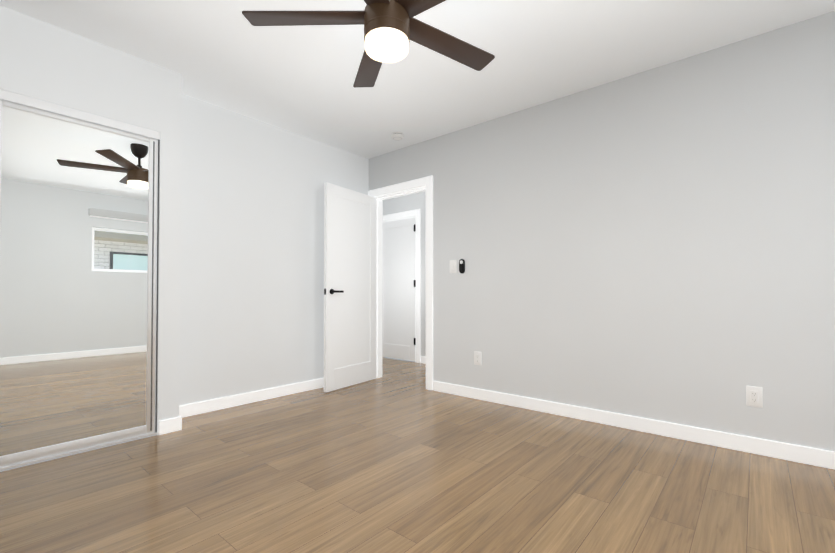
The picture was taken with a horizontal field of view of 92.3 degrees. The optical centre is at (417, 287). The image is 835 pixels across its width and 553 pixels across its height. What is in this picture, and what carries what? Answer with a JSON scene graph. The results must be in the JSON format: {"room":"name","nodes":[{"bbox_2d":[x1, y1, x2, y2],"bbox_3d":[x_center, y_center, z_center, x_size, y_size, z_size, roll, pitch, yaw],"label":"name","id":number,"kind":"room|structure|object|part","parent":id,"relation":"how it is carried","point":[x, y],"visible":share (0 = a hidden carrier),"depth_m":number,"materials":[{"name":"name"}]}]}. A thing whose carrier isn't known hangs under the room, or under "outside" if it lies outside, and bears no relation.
{"room":"empty bedroom","nodes":[
{"label":"empty bedroom","id":0,"kind":"room"},
{"bbox_2d":[0,5,160,131],"bbox_3d":[-2.260,-1.262,2.103,0.120,0.440,1.570,-1,-1,40],"label":"wall","id":1,"kind":"structure","parent":0,"point":[43,61],"depth_m":2.33,"materials":[{"name":"paint"}]},
{"bbox_2d":[157,67,181,434],"bbox_3d":[-1.940,-0.249,2.930,0.720,2.440,0.130,-1,-1,40],"label":"wall pier","id":2,"kind":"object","parent":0,"point":[169,280],"visible":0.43,"depth_m":2.70,"materials":[{"name":"paint"}]},
{"bbox_2d":[158,416,181,434],"bbox_3d":[-1.654,0.921,2.683,0.013,0.092,0.139,-1,-1,40],"label":"baseboard","id":3,"kind":"structure","parent":2,"relation":"attached to","point":[166,426],"depth_m":2.67,"materials":[{"name":"white wood"}]},
{"bbox_2d":[179,94,368,405],"bbox_3d":[-1.248,-0.237,3.733,0.120,2.440,2.030,-1,-1,40],"label":"wall","id":4,"kind":"structure","parent":0,"point":[252,265],"depth_m":3.43,"materials":[{"name":"paint"}]},
{"bbox_2d":[179,378,323,417],"bbox_3d":[-1.194,0.936,3.675,0.013,0.092,1.997,-1,-1,40],"label":"baseboard","id":5,"kind":"structure","parent":4,"relation":"attached to","point":[191,409],"depth_m":3.38,"materials":[{"name":"white wood"}]},
{"bbox_2d":[383,193,416,215],"bbox_3d":[-0.263,-1.207,5.764,0.760,0.440,0.120,-1,-1,40],"label":"wall","id":6,"kind":"structure","parent":0,"point":[405,203],"depth_m":5.67,"materials":[{"name":"paint"}]},
{"bbox_2d":[0,357,834,552],"bbox_3d":[-0.169,1.012,2.311,6.500,0.100,5.220,-1,-1,40],"label":"floor","id":7,"kind":"structure","parent":0,"point":[397,457],"depth_m":1.92,"materials":[{"name":"brown wood"}]},
{"bbox_2d":[0,89,159,471],"bbox_3d":[-2.248,-0.042,2.075,0.086,2.000,1.570,-1,-1,40],"label":"mirror","id":8,"kind":"object","parent":7,"relation":"on","point":[79,217],"visible":1,"depth_m":2.33,"materials":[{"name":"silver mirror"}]},
{"bbox_3d":[-1.981,0.916,2.348,0.022,0.060,0.670,-1,-1,40],"label":"door rail","id":9,"kind":"part","parent":8,"relation":"part of","materials":[{"name":"silver metal"}]},
{"bbox_3d":[-1.981,-0.975,2.376,0.022,0.030,0.670,-1,-1,40],"label":"door rail","id":10,"kind":"part","parent":8,"relation":"part of","materials":[{"name":"silver metal"}]},
{"bbox_2d":[0,0,834,158],"bbox_3d":[-0.556,-1.535,1.891,6.500,0.100,4.020,-1,-1,40],"label":"ceiling","id":11,"kind":"structure","parent":0,"point":[227,55],"depth_m":2.49,"materials":[{"name":"paint"}]},
{"bbox_2d":[242,0,494,87],"bbox_3d":[-0.104,-1.276,1.792,1.200,0.422,1.236,-1,-1,40],"label":"fan","id":12,"kind":"object","parent":11,"relation":"hanging from","point":[392,28],"visible":1,"depth_m":1.81,"materials":[{"name":"walnut"},{"name":"frosted white glass"},{"name":"bronze"}]},
{"label":"blade","id":13,"kind":"part","parent":12,"relation":"part of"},
{"label":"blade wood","id":14,"kind":"part","parent":12,"relation":"part of","materials":[{"name":"brown wood"}]},
{"bbox_3d":[-0.245,-1.214,2.151,0.127,0.006,0.550,-10,2,-17],"label":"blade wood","id":15,"kind":"part","parent":12,"relation":"part of","materials":[{"name":"brown wood"}]},
{"bbox_3d":[-0.254,-1.224,1.467,0.127,0.006,0.550,10,2,19],"label":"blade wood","id":16,"kind":"part","parent":12,"relation":"part of","materials":[{"name":"brown wood"}]},
{"label":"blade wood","id":17,"kind":"part","parent":12,"relation":"part of","materials":[{"name":"brown wood"}]},
{"label":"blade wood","id":18,"kind":"part","parent":12,"relation":"part of","materials":[{"name":"brown wood"}]},
{"label":"blade","id":19,"kind":"part","parent":12,"relation":"part of","materials":[{"name":"brown wood"}]},
{"bbox_2d":[391,132,403,140],"bbox_3d":[-0.190,-1.433,3.793,0.122,0.046,0.122,-1,-1,40],"label":"smoke detector","id":20,"kind":"object","parent":11,"relation":"attached to","point":[397,136],"visible":1,"depth_m":3.76,"materials":[{"name":"white plastic"}]},
{"bbox_2d":[417,191,425,356],"bbox_3d":[0.657,-0.219,4.971,1.650,2.440,0.120,-1,-1,40],"label":"wall","id":21,"kind":"structure","parent":0,"point":[421,200],"depth_m":5.38,"materials":[{"name":"paint"}]},
{"bbox_2d":[382,217,415,360],"bbox_3d":[-0.293,0.020,5.712,0.717,1.970,0.035,-1,-1,40],"label":"hall door","id":22,"kind":"structure","parent":21,"relation":"in","point":[399,295],"depth_m":5.67,"materials":[{"name":"white wood"}]},
{"label":"rail","id":23,"kind":"part","parent":22,"relation":"part of","materials":[{"name":"white wood"}]},
{"label":"rail","id":24,"kind":"part","parent":22,"relation":"part of","materials":[{"name":"white wood"}]},
{"label":"panel","id":25,"kind":"part","parent":22,"relation":"part of","materials":[{"name":"white wood"}]},
{"bbox_2d":[383,209,420,362],"bbox_3d":[-0.240,-0.025,5.716,0.834,2.074,0.136,-1,-1,40],"label":"door frame","id":26,"kind":"structure","parent":21,"relation":"attached to","point":[418,285],"depth_m":5.42,"materials":[{"name":"white wood"}]},
{"bbox_3d":[-0.263,-0.978,5.760,0.760,0.018,0.121,-1,-1,40],"label":"hall door head jamb","id":27,"kind":"part","parent":26,"relation":"part of","materials":[{"name":"white wood"}]},
{"bbox_3d":[-0.307,-1.022,5.709,0.748,0.080,0.016,-1,-1,40],"label":"hall door head trim","id":28,"kind":"part","parent":26,"relation":"part of","materials":[{"name":"white wood"}]},
{"bbox_2d":[421,356,425,363],"bbox_3d":[0.645,0.954,4.877,1.570,0.092,0.013,-1,-1,40],"label":"baseboard","id":29,"kind":"structure","parent":21,"relation":"attached to","point":[423,359],"depth_m":5.35,"materials":[{"name":"white wood"}]},
{"bbox_2d":[369,11,834,451],"bbox_3d":[0.768,-0.242,3.437,6.500,2.440,0.120,-1,-1,40],"label":"wall","id":30,"kind":"structure","parent":0,"point":[657,243],"depth_m":2.65,"materials":[{"name":"paint"}]},
{"bbox_2d":[324,182,376,391],"bbox_3d":[-0.665,-0.005,4.074,0.036,1.970,0.739,-1,-1,33],"label":"door","id":31,"kind":"structure","parent":30,"relation":"in","point":[352,282],"depth_m":4.02,"materials":[{"name":"white wood"}]},
{"bbox_3d":[-0.838,-0.009,3.809,0.035,1.970,0.105,-1,-1,33],"label":"latch-side door stile","id":32,"kind":"part","parent":31,"relation":"part of","materials":[{"name":"white wood"}]},
{"bbox_3d":[-0.664,-0.938,4.089,0.035,0.105,0.532,-1,-1,33],"label":"rail","id":33,"kind":"part","parent":31,"relation":"part of","materials":[{"name":"white"}]},
{"bbox_3d":[-0.490,-0.001,4.340,0.035,1.970,0.102,-1,-1,33],"label":"door hinge stile","id":34,"kind":"part","parent":31,"relation":"part of","materials":[{"name":"white wood"}]},
{"bbox_2d":[377,200,379,377],"bbox_3d":[-0.430,0.002,4.443,0.012,1.982,0.035,-1,-1,40],"label":"door frame","id":35,"kind":"object","parent":30,"relation":"attached to","point":[378,288],"visible":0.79,"depth_m":4.43,"materials":[{"name":"white wood"}]},
{"bbox_2d":[375,186,425,199],"bbox_3d":[-0.156,-1.001,4.230,0.760,0.018,0.122,-1,-1,40],"label":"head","id":36,"kind":"object","parent":30,"relation":"attached to","point":[404,191],"visible":0.36,"depth_m":4.18},
{"bbox_2d":[377,188,425,199],"bbox_3d":[-0.158,-0.986,4.228,0.724,0.012,0.035,-1,-1,40],"label":"door frame","id":37,"kind":"object","parent":36,"relation":"attached to","point":[407,193],"visible":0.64,"depth_m":4.20,"materials":[{"name":"white wood"}]},
{"bbox_2d":[373,176,432,389],"bbox_3d":[-0.156,-0.047,4.215,0.908,2.074,0.152,-1,-1,40],"label":"door frame","id":38,"kind":"structure","parent":30,"relation":"attached to","point":[429,282],"depth_m":3.91,"materials":[{"name":"white wood"}]},
{"bbox_3d":[-0.428,-0.042,4.535,0.080,2.074,0.016,-1,-1,40],"label":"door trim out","id":39,"kind":"part","parent":38,"relation":"part of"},
{"bbox_3d":[-0.200,-1.045,4.178,0.748,0.080,0.016,-1,-1,40],"label":"inside door head trim","id":40,"kind":"part","parent":38,"relation":"part of","materials":[{"name":"white wood"}]},
{"bbox_2d":[450,260,455,272],"bbox_3d":[0.328,-0.197,3.721,0.072,0.116,0.012,-1,-1,40],"label":"light switch","id":41,"kind":"object","parent":30,"relation":"attached to","point":[453,266],"visible":1,"depth_m":3.72,"materials":[{"name":"white plastic"}]},
{"bbox_2d":[459,259,464,272],"bbox_3d":[0.404,-0.199,3.649,0.052,0.132,0.024,-1,-1,40],"label":"remote","id":42,"kind":"object","parent":30,"relation":"attached to","point":[461,265],"visible":0.98,"depth_m":3.64,"materials":[{"name":"black plastic"}]},
{"bbox_2d":[474,351,480,364],"bbox_3d":[0.531,0.620,3.539,0.072,0.116,0.010,-1,-1,40],"label":"electrical outlet","id":43,"kind":"object","parent":30,"relation":"attached to","point":[477,358],"visible":1,"depth_m":3.54,"materials":[{"name":"white plastic"}]},
{"bbox_2d":[433,381,834,469],"bbox_3d":[1.622,0.920,2.610,3.850,0.092,0.013,-1,-1,40],"label":"baseboard","id":44,"kind":"structure","parent":30,"relation":"attached to","point":[799,454],"depth_m":2.62,"materials":[{"name":"white wood"}]},
{"bbox_2d":[746,386,762,407],"bbox_3d":[1.959,0.632,2.331,0.072,0.116,0.010,-1,-1,40],"label":"electrical outlet","id":45,"kind":"object","parent":30,"relation":"attached to","point":[753,396],"visible":1,"depth_m":2.33,"materials":[{"name":"white plastic"}]}
]}

